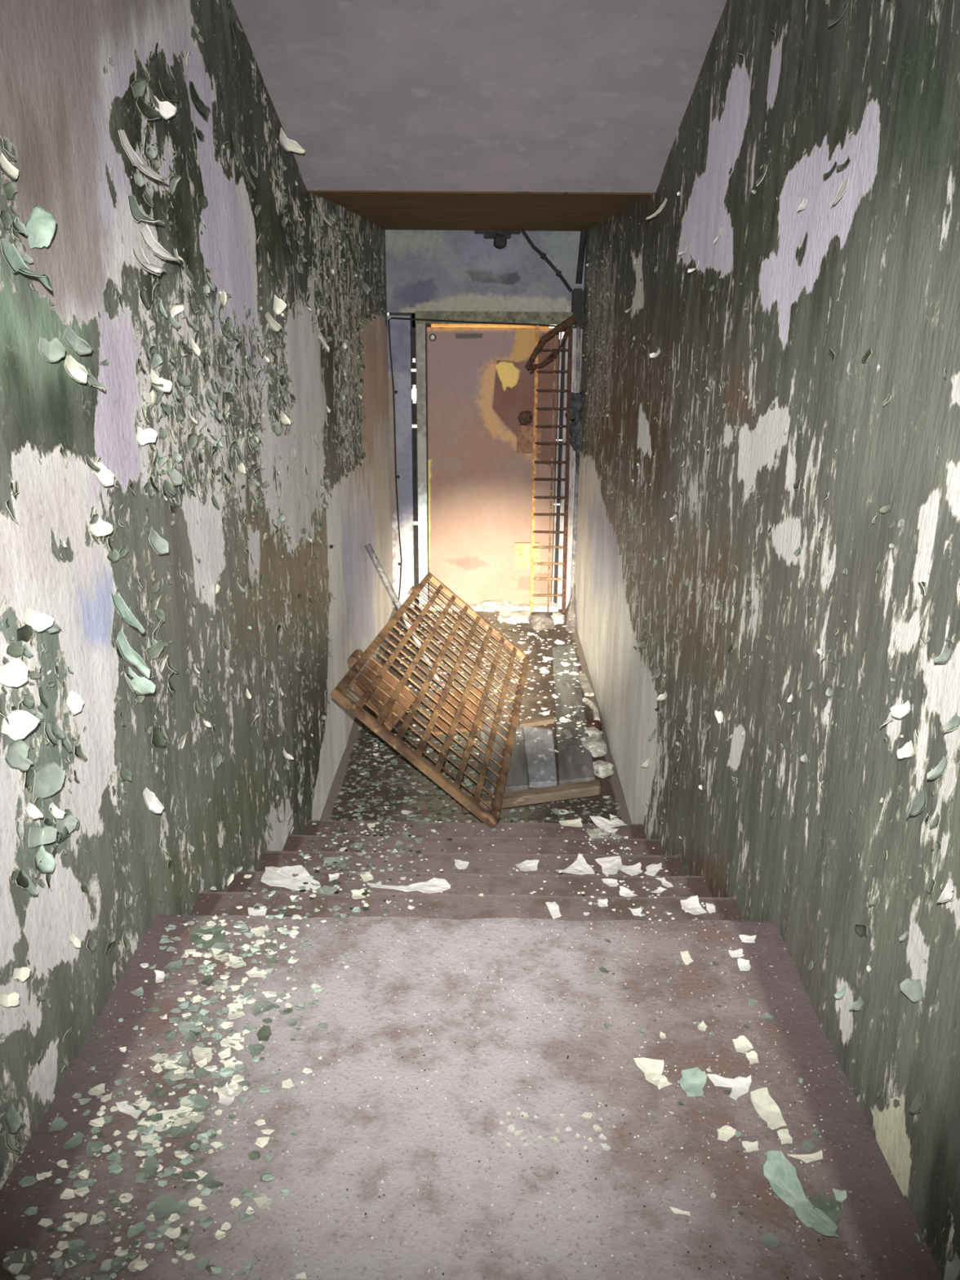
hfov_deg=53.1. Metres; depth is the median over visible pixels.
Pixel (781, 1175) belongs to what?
chip
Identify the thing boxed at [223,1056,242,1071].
chip
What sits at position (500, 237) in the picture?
bracket
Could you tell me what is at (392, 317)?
cable
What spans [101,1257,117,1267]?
chip
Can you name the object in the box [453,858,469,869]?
chip
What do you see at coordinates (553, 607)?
trim
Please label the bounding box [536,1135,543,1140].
chip
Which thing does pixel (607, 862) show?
chip
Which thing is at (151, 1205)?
chip
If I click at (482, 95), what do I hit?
ceiling
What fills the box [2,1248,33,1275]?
chip
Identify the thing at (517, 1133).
chip
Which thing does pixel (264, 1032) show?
chip
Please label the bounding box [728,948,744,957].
chip
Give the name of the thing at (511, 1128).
chip
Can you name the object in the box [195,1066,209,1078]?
chip
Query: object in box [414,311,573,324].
trim
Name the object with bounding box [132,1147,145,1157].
chip
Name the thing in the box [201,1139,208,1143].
chip
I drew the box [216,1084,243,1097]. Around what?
chip
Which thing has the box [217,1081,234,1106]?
chip
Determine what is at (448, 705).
plank
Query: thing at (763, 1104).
chip
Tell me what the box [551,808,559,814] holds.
chip
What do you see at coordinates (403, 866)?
chip
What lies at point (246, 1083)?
chip
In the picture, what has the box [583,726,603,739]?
chunk
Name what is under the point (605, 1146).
chip
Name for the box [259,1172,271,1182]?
chip
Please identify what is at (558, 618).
chunk
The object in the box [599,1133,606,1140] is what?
chip
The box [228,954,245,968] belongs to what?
chip
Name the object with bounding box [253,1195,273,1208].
chip
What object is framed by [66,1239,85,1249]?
chip
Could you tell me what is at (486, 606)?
chunk
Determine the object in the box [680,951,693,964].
chip
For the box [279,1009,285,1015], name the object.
chip
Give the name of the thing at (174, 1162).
chip
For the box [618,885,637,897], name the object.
chip
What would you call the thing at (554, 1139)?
chip
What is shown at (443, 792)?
chip
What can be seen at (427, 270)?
wall
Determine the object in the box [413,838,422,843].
chip
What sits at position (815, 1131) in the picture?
chip
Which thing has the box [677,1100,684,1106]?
chip
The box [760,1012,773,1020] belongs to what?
chip
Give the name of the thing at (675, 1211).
chip
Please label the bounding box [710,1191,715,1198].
chip
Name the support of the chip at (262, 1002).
on the floor at (452, 1176)
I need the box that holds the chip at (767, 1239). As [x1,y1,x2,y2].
[760,1232,779,1248]
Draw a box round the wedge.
[564,583,576,632]
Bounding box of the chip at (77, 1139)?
[63,1131,83,1149]
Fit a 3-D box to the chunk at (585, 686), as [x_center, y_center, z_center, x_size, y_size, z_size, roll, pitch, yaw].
[0.588,0.247,5.393,0.050,0.127,0.606,1,18,2]
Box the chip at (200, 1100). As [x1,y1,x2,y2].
[190,1093,211,1112]
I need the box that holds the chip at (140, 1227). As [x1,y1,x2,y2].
[127,1221,146,1238]
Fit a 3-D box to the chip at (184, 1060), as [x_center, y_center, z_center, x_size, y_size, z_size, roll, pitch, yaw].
[-0.518,0.723,1.649,0.036,0.007,0.039,-10,21,-29]
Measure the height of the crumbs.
0.537 m
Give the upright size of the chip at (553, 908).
0.004 m
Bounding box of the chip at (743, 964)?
[737,958,751,970]
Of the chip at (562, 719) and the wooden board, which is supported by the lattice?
the wooden board
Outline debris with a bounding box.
[328,611,620,822]
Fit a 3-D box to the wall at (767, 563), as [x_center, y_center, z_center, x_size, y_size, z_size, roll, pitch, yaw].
[0.618,-1.042,2.735,0.078,4.320,7.860,1,18,0]
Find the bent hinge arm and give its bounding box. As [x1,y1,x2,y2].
[524,315,576,373]
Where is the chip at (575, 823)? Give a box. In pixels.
[558,818,582,826]
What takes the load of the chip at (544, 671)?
on the floor at (611, 785)
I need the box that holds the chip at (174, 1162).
[168,1159,179,1166]
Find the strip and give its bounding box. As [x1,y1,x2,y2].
[582,697,599,720]
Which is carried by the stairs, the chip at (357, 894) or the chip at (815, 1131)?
the chip at (357, 894)
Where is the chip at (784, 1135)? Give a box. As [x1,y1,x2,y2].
[777,1128,792,1144]
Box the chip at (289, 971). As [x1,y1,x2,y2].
[286,968,293,973]
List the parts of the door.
hinge plate, lock plate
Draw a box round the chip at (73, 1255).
[66,1245,91,1267]
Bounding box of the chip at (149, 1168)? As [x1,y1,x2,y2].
[140,1155,159,1179]
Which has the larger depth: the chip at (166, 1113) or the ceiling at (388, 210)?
the ceiling at (388, 210)
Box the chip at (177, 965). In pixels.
[163,959,182,970]
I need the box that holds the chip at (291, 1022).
[287,1018,297,1026]
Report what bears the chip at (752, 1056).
on the floor at (452, 1176)
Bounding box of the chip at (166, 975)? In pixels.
[164,972,168,978]
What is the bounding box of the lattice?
[330,572,529,828]
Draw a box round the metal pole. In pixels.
[364,542,441,688]
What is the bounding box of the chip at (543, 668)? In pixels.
[538,666,546,671]
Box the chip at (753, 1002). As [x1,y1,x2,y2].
[748,999,758,1007]
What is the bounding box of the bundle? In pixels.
[564,391,582,475]
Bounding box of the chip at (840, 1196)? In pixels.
[831,1188,847,1210]
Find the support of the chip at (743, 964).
on the floor at (452, 1176)
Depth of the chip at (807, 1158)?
1.47 m
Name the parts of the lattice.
cross rod, cross rod, cross rod, cross rod, cross rod, cross rod, cross rod, cross rod, cross rod, cross rod, cross rod, cross rod, cross rod, cross rod, cross rod, cross rod, cross rod, cross rod, cross rod, cross rod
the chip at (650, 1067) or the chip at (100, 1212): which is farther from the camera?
the chip at (650, 1067)
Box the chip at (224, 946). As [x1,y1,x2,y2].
[208,942,230,957]
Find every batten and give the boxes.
[461,779,600,813]
[518,715,554,728]
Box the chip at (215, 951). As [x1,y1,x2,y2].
[211,947,231,959]
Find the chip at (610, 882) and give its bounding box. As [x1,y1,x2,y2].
[601,878,617,886]
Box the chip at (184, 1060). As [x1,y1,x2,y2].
[166,1050,190,1071]
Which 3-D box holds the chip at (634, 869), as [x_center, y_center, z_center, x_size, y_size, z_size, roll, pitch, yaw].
[0.464,0.708,2.976,0.074,0.010,0.062,1,18,0]
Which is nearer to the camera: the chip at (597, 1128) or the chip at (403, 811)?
the chip at (597, 1128)
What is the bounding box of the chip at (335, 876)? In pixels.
[328,872,339,881]
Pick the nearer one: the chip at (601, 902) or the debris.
the chip at (601, 902)
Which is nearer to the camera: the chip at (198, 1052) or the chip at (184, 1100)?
the chip at (184, 1100)
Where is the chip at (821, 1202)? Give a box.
[808,1193,841,1224]
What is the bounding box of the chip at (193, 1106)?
[178,1094,202,1108]
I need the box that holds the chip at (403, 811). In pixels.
[400,809,412,814]
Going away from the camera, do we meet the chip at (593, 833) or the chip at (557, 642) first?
the chip at (593, 833)
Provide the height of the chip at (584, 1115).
0.003 m
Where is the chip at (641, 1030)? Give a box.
[638,1028,646,1034]
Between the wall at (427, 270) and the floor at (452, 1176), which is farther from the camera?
the wall at (427, 270)
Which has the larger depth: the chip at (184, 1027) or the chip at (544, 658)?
the chip at (544, 658)
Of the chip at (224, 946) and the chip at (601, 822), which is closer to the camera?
the chip at (224, 946)
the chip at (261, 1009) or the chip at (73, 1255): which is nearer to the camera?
the chip at (73, 1255)
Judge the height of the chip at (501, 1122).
0.002 m
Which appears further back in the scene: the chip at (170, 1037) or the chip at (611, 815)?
the chip at (611, 815)
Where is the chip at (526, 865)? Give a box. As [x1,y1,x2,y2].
[515,859,539,871]
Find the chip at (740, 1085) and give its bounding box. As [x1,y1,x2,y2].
[706,1074,751,1100]
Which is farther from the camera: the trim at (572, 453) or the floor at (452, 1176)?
the trim at (572, 453)
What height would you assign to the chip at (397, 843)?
0.006 m
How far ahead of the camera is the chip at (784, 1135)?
1.51 m
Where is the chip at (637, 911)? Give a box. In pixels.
[628,907,642,915]
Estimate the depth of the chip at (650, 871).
2.98 m
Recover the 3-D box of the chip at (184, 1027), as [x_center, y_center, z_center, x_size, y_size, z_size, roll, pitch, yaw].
[-0.518,0.699,1.720,0.038,0.008,0.049,-7,20,-22]
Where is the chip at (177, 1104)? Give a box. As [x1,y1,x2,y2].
[174,1100,180,1106]
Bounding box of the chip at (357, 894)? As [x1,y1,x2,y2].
[351,888,364,898]
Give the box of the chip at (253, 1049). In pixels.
[248,1043,265,1055]
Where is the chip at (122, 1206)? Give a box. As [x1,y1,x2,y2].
[112,1195,130,1211]
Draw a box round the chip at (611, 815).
[609,813,618,820]
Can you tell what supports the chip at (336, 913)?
on the stairs
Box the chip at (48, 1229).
[44,1226,54,1231]
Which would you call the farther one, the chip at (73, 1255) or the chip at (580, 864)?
the chip at (580, 864)
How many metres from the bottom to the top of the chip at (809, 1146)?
0.005 m
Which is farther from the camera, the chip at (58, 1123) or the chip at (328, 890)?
the chip at (328, 890)
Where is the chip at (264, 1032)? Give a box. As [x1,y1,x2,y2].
[256,1025,271,1040]
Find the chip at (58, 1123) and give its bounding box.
[48,1116,67,1131]
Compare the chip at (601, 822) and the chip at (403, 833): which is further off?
the chip at (601, 822)
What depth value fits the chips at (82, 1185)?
1.51 m
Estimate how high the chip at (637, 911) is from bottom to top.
0.005 m
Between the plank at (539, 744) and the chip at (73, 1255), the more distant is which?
the plank at (539, 744)
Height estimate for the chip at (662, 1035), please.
0.004 m
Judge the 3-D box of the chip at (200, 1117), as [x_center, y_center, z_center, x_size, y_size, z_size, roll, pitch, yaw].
[-0.455,0.761,1.534,0.027,0.007,0.026,-14,23,-37]
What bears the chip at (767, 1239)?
on the floor at (452, 1176)
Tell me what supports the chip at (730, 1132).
on the floor at (452, 1176)
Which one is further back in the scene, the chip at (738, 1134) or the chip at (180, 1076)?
the chip at (180, 1076)
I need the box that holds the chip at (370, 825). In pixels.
[367,822,375,831]
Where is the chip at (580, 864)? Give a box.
[555,853,595,875]
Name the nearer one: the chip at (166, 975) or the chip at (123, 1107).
the chip at (123, 1107)
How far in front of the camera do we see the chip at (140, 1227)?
1.34 m
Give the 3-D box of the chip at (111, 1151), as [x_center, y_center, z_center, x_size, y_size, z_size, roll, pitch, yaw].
[-0.565,0.783,1.472,0.012,0.002,0.008,-15,24,-40]
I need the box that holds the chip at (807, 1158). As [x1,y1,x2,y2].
[786,1149,822,1163]
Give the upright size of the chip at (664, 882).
0.004 m
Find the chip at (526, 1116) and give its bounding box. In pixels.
[520,1111,528,1119]
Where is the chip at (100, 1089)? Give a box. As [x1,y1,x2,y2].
[88,1083,105,1095]
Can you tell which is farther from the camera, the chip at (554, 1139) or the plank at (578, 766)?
the plank at (578, 766)
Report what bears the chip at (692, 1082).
on the floor at (452, 1176)
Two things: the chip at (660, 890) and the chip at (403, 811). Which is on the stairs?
the chip at (660, 890)
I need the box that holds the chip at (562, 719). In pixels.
[559,716,569,722]
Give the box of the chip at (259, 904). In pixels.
[253,902,263,910]
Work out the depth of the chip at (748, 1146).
1.49 m
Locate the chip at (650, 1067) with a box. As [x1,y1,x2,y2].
[633,1057,664,1085]
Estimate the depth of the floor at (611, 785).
4.96 m
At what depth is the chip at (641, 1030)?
1.73 m
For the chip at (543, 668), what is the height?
0.010 m
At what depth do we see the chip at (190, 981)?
1.85 m
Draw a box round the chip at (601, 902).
[596,898,608,906]
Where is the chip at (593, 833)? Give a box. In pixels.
[586,827,622,839]
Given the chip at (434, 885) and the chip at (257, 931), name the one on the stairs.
the chip at (434, 885)
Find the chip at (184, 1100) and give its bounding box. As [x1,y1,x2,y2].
[179,1097,191,1106]
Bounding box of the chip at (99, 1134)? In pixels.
[93,1132,103,1137]
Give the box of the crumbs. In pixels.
[209,819,705,920]
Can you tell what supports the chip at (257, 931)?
on the floor at (452, 1176)
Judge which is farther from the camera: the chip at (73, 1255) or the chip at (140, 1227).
the chip at (140, 1227)
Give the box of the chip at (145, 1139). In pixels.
[140,1133,159,1147]
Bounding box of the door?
[426,327,559,604]
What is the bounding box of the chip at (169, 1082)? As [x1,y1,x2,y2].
[163,1074,177,1085]
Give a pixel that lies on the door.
(480, 388)
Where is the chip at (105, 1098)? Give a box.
[100,1091,113,1102]
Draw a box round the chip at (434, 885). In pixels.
[366,877,450,893]
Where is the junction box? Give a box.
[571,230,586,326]
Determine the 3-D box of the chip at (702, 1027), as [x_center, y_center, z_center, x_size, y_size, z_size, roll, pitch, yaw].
[0.404,0.700,1.742,0.020,0.006,0.017,-14,23,-37]
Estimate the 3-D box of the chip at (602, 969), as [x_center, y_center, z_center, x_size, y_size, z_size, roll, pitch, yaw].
[0.244,0.650,1.894,0.023,0.004,0.014,17,25,40]
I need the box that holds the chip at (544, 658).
[542,656,553,660]
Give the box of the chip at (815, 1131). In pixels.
[810,1128,820,1134]
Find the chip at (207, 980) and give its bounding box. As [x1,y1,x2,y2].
[200,973,213,985]
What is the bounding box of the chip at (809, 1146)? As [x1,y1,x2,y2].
[801,1139,815,1152]
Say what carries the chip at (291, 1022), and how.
on the floor at (452, 1176)
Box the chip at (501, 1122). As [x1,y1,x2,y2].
[499,1120,505,1125]
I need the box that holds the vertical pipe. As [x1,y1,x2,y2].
[570,326,580,595]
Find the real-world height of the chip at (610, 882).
0.004 m
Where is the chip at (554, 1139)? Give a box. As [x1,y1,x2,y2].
[548,1136,559,1142]
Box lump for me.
[586,719,602,731]
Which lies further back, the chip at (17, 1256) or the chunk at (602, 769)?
the chunk at (602, 769)
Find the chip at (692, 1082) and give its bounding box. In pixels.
[680,1066,706,1097]
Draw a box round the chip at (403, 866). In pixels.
[399,864,405,870]
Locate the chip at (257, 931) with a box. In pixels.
[250,925,268,937]
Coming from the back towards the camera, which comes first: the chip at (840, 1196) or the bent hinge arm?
the bent hinge arm
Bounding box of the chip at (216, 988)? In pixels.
[211,980,228,991]
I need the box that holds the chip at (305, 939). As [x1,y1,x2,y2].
[301,937,308,942]
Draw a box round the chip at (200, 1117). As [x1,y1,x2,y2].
[185,1111,205,1123]
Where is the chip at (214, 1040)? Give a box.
[211,1037,221,1044]
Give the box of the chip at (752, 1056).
[746,1050,759,1064]
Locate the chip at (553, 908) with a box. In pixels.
[545,901,561,919]
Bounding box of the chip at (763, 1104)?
[750,1087,786,1129]
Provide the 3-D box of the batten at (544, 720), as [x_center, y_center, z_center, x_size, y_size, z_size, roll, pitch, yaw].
[0.290,0.418,4.907,0.217,0.025,0.056,-7,19,-20]
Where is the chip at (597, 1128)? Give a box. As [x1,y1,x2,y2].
[592,1124,603,1133]
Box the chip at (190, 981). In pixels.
[186,979,197,984]
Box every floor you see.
[0,914,942,1279]
[320,605,631,823]
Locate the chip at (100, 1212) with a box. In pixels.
[96,1210,105,1224]
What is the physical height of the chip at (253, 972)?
0.004 m
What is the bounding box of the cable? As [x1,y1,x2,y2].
[387,316,583,599]
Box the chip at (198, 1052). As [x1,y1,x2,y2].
[191,1045,212,1062]
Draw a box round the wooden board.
[351,657,415,730]
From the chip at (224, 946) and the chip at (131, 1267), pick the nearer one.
the chip at (131, 1267)
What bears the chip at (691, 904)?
on the stairs
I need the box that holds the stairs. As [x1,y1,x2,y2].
[189,820,744,921]
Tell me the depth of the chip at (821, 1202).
1.39 m
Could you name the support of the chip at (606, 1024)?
on the floor at (452, 1176)
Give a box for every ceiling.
[231,0,727,192]
[306,190,655,231]
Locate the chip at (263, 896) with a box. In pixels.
[262,894,270,899]
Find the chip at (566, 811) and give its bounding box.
[559,809,568,814]
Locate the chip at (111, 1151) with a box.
[106,1148,115,1154]
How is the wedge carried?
on the floor at (611, 785)
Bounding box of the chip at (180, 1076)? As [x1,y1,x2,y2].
[168,1064,187,1080]
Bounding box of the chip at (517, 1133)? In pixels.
[514,1129,523,1137]
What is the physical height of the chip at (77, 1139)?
0.006 m
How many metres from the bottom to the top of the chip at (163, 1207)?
0.011 m
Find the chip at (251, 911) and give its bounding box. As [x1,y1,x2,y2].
[248,906,266,915]
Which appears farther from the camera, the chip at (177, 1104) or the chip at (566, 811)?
the chip at (566, 811)
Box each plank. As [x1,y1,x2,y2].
[429,687,484,736]
[477,721,528,795]
[522,725,557,788]
[551,644,595,785]
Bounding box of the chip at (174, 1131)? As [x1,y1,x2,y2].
[168,1118,197,1137]
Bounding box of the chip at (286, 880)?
[261,865,320,890]
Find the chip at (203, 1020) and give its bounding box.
[200,1016,212,1025]
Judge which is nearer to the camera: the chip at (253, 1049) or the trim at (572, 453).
the chip at (253, 1049)
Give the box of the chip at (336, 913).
[333,911,339,916]
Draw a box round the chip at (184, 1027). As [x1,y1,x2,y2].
[177,1021,202,1042]
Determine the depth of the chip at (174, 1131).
1.51 m
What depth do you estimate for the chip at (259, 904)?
2.32 m
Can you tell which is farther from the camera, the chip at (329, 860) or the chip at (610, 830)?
the chip at (610, 830)
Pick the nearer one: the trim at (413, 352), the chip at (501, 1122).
the chip at (501, 1122)
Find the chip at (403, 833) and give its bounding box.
[400,831,408,836]
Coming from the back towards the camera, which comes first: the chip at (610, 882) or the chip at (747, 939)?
the chip at (610, 882)
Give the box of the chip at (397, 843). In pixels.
[395,840,404,846]
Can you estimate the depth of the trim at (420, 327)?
6.77 m
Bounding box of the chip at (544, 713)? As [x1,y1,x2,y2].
[541,710,550,715]
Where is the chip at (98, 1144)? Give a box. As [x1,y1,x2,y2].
[86,1140,105,1156]
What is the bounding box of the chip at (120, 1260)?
[110,1256,127,1273]
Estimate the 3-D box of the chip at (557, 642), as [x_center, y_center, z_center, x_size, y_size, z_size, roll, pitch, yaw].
[0.526,0.014,6.344,0.070,0.014,0.053,1,18,1]
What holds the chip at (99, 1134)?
on the floor at (452, 1176)
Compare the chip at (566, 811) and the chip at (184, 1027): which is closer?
the chip at (184, 1027)
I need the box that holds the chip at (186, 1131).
[176,1118,196,1137]
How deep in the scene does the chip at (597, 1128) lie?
1.52 m
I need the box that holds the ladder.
[529,325,573,613]
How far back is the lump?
4.96 m
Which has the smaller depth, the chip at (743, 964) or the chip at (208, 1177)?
the chip at (208, 1177)
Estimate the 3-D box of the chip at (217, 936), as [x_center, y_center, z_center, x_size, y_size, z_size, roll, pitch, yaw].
[-0.561,0.612,1.981,0.078,0.009,0.071,1,18,0]
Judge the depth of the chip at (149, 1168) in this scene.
1.44 m
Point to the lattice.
(358, 658)
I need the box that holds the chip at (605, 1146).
[600,1142,610,1151]
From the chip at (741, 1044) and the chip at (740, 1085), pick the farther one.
the chip at (741, 1044)
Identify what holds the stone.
on the floor at (611, 785)
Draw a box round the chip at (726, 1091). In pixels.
[723,1089,731,1093]
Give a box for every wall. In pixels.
[0,0,393,1189]
[385,230,585,312]
[574,0,959,1279]
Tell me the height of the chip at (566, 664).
0.010 m
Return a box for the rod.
[520,230,572,292]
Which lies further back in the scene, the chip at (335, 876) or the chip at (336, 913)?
the chip at (335, 876)
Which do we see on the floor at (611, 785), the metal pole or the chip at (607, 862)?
the metal pole
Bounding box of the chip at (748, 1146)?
[741,1141,759,1152]
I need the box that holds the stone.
[528,613,555,631]
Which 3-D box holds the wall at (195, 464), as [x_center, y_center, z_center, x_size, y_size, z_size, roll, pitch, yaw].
[-0.636,-1.055,2.745,0.082,4.320,7.860,1,18,0]
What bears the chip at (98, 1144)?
on the floor at (452, 1176)
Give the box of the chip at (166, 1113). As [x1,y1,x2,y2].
[137,1103,193,1132]
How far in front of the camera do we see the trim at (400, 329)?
6.77 m
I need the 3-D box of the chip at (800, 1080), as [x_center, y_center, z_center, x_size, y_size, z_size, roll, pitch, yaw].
[0.541,0.743,1.622,0.008,0.002,0.013,9,20,23]
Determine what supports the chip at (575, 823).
on the stairs
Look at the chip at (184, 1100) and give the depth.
1.56 m
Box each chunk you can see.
[477,599,514,612]
[497,609,531,623]
[551,612,564,624]
[577,673,594,696]
[580,736,607,757]
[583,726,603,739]
[592,760,613,777]
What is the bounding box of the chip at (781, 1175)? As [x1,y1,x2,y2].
[763,1150,839,1237]
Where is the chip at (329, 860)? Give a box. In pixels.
[322,855,346,866]
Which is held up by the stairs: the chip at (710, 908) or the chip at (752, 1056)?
the chip at (710, 908)
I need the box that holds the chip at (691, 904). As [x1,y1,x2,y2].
[680,895,706,914]
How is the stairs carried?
on the floor at (611, 785)
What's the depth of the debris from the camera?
4.43 m
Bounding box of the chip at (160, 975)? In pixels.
[154,969,164,982]
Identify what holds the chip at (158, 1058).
on the floor at (452, 1176)
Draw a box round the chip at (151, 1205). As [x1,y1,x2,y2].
[146,1200,155,1210]
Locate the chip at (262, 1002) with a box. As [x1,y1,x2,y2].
[251,997,275,1016]
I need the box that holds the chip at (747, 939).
[738,934,755,942]
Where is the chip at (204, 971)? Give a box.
[198,968,212,974]
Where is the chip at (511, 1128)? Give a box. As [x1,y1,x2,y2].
[506,1124,515,1132]
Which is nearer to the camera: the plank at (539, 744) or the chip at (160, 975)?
the chip at (160, 975)
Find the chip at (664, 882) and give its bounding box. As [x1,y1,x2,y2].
[655,877,673,887]
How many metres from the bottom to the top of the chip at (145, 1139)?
0.003 m
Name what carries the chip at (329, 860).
on the stairs
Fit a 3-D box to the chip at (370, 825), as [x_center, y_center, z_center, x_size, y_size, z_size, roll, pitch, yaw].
[-0.426,0.728,3.744,0.034,0.006,0.064,1,18,0]
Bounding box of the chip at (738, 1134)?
[734,1131,742,1137]
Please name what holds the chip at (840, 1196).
on the floor at (452, 1176)
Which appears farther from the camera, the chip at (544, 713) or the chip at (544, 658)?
the chip at (544, 658)
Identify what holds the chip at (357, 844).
on the stairs
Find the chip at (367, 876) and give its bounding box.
[359,870,373,881]
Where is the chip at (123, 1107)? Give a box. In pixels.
[115,1100,142,1119]
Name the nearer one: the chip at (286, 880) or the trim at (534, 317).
the chip at (286, 880)
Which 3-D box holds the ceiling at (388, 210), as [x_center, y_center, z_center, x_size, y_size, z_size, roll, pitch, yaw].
[0.020,-2.253,4.997,1.410,0.211,2.900,1,18,0]
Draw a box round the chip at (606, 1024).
[603,1022,611,1026]
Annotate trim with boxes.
[386,315,414,607]
[388,312,565,605]
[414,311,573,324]
[415,323,427,607]
[421,600,558,612]
[431,324,548,328]
[551,306,583,608]
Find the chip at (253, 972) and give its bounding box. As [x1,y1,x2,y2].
[244,966,267,977]
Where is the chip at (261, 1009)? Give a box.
[260,1007,272,1014]
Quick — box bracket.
[474,230,519,248]
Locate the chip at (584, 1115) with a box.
[580,1111,592,1119]
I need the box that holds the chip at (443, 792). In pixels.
[436,790,447,794]
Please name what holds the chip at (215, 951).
on the chip at (224, 946)
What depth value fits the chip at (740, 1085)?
1.61 m
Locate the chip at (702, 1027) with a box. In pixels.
[697,1020,707,1031]
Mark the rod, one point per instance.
(543, 255)
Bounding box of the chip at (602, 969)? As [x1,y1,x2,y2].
[598,966,609,973]
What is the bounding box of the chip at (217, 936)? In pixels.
[190,925,226,949]
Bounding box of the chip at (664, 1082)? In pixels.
[652,1075,672,1089]
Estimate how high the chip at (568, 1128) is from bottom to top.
0.002 m
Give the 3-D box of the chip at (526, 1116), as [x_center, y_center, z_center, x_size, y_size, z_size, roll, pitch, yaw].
[0.071,0.764,1.542,0.014,0.004,0.017,3,18,9]
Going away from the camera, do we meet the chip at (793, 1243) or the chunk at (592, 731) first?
the chip at (793, 1243)
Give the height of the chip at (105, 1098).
0.004 m
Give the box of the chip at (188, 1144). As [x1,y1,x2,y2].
[182,1141,200,1151]
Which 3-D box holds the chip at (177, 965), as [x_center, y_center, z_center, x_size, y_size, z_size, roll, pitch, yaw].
[-0.605,0.641,1.894,0.035,0.008,0.037,2,18,3]
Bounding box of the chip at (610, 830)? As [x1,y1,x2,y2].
[604,826,618,833]
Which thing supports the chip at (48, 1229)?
on the floor at (452, 1176)
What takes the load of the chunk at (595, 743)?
on the floor at (611, 785)
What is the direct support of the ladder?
in the floor at (611, 785)
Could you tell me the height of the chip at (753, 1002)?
0.004 m
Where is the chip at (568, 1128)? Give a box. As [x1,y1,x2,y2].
[565,1126,572,1132]
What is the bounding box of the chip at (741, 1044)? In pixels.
[732,1035,753,1053]
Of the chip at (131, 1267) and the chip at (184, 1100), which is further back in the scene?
the chip at (184, 1100)
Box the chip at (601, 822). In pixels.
[589,816,626,829]
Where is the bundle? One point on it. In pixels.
(576, 400)
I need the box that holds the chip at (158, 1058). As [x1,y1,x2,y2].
[149,1053,168,1062]
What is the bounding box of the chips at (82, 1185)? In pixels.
[3,912,913,1279]
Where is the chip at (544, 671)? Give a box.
[539,670,549,673]
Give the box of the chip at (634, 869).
[617,862,642,875]
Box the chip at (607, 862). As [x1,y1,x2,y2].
[595,856,622,875]
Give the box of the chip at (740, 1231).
[738,1228,743,1235]
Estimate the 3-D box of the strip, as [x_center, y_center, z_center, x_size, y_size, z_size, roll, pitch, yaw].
[0.602,0.371,5.129,0.056,0.032,0.290,-2,18,-7]
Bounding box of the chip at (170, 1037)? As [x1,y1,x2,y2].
[165,1030,175,1040]
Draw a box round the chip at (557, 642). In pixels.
[554,640,564,644]
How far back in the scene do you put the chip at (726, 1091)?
1.60 m
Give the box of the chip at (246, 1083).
[240,1080,250,1087]
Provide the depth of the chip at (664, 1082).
1.62 m
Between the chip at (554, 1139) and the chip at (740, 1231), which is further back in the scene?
the chip at (554, 1139)
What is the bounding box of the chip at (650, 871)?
[644,862,662,875]
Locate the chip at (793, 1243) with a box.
[789,1241,795,1245]
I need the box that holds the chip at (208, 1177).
[196,1169,214,1183]
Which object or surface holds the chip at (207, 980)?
on the floor at (452, 1176)
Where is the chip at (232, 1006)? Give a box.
[226,1000,244,1019]
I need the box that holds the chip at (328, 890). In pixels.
[315,886,337,894]
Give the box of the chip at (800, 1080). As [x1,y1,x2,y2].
[798,1077,803,1083]
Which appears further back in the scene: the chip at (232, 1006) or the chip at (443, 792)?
the chip at (443, 792)
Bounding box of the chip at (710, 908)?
[705,902,715,913]
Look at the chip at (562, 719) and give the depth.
4.99 m
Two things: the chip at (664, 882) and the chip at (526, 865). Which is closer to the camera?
the chip at (664, 882)
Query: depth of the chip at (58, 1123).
1.52 m
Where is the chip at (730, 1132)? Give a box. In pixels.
[716,1124,736,1142]
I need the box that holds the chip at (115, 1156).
[107,1151,120,1161]
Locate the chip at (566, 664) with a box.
[560,662,570,666]
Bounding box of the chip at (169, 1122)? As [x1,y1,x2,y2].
[163,1119,176,1133]
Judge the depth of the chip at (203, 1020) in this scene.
1.75 m
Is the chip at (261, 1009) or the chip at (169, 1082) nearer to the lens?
the chip at (169, 1082)
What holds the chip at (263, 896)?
on the stairs
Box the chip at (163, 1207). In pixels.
[152,1193,178,1221]
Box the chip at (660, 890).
[650,886,666,893]
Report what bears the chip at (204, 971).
on the floor at (452, 1176)
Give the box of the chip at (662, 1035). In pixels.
[659,1031,666,1038]
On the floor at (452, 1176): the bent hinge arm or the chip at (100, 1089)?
the chip at (100, 1089)
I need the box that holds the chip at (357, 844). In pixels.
[350,842,363,848]
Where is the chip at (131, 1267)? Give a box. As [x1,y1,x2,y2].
[127,1254,141,1271]
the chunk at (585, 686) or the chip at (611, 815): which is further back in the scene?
the chunk at (585, 686)
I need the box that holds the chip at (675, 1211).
[669,1206,690,1216]
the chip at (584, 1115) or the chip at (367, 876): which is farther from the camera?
the chip at (367, 876)

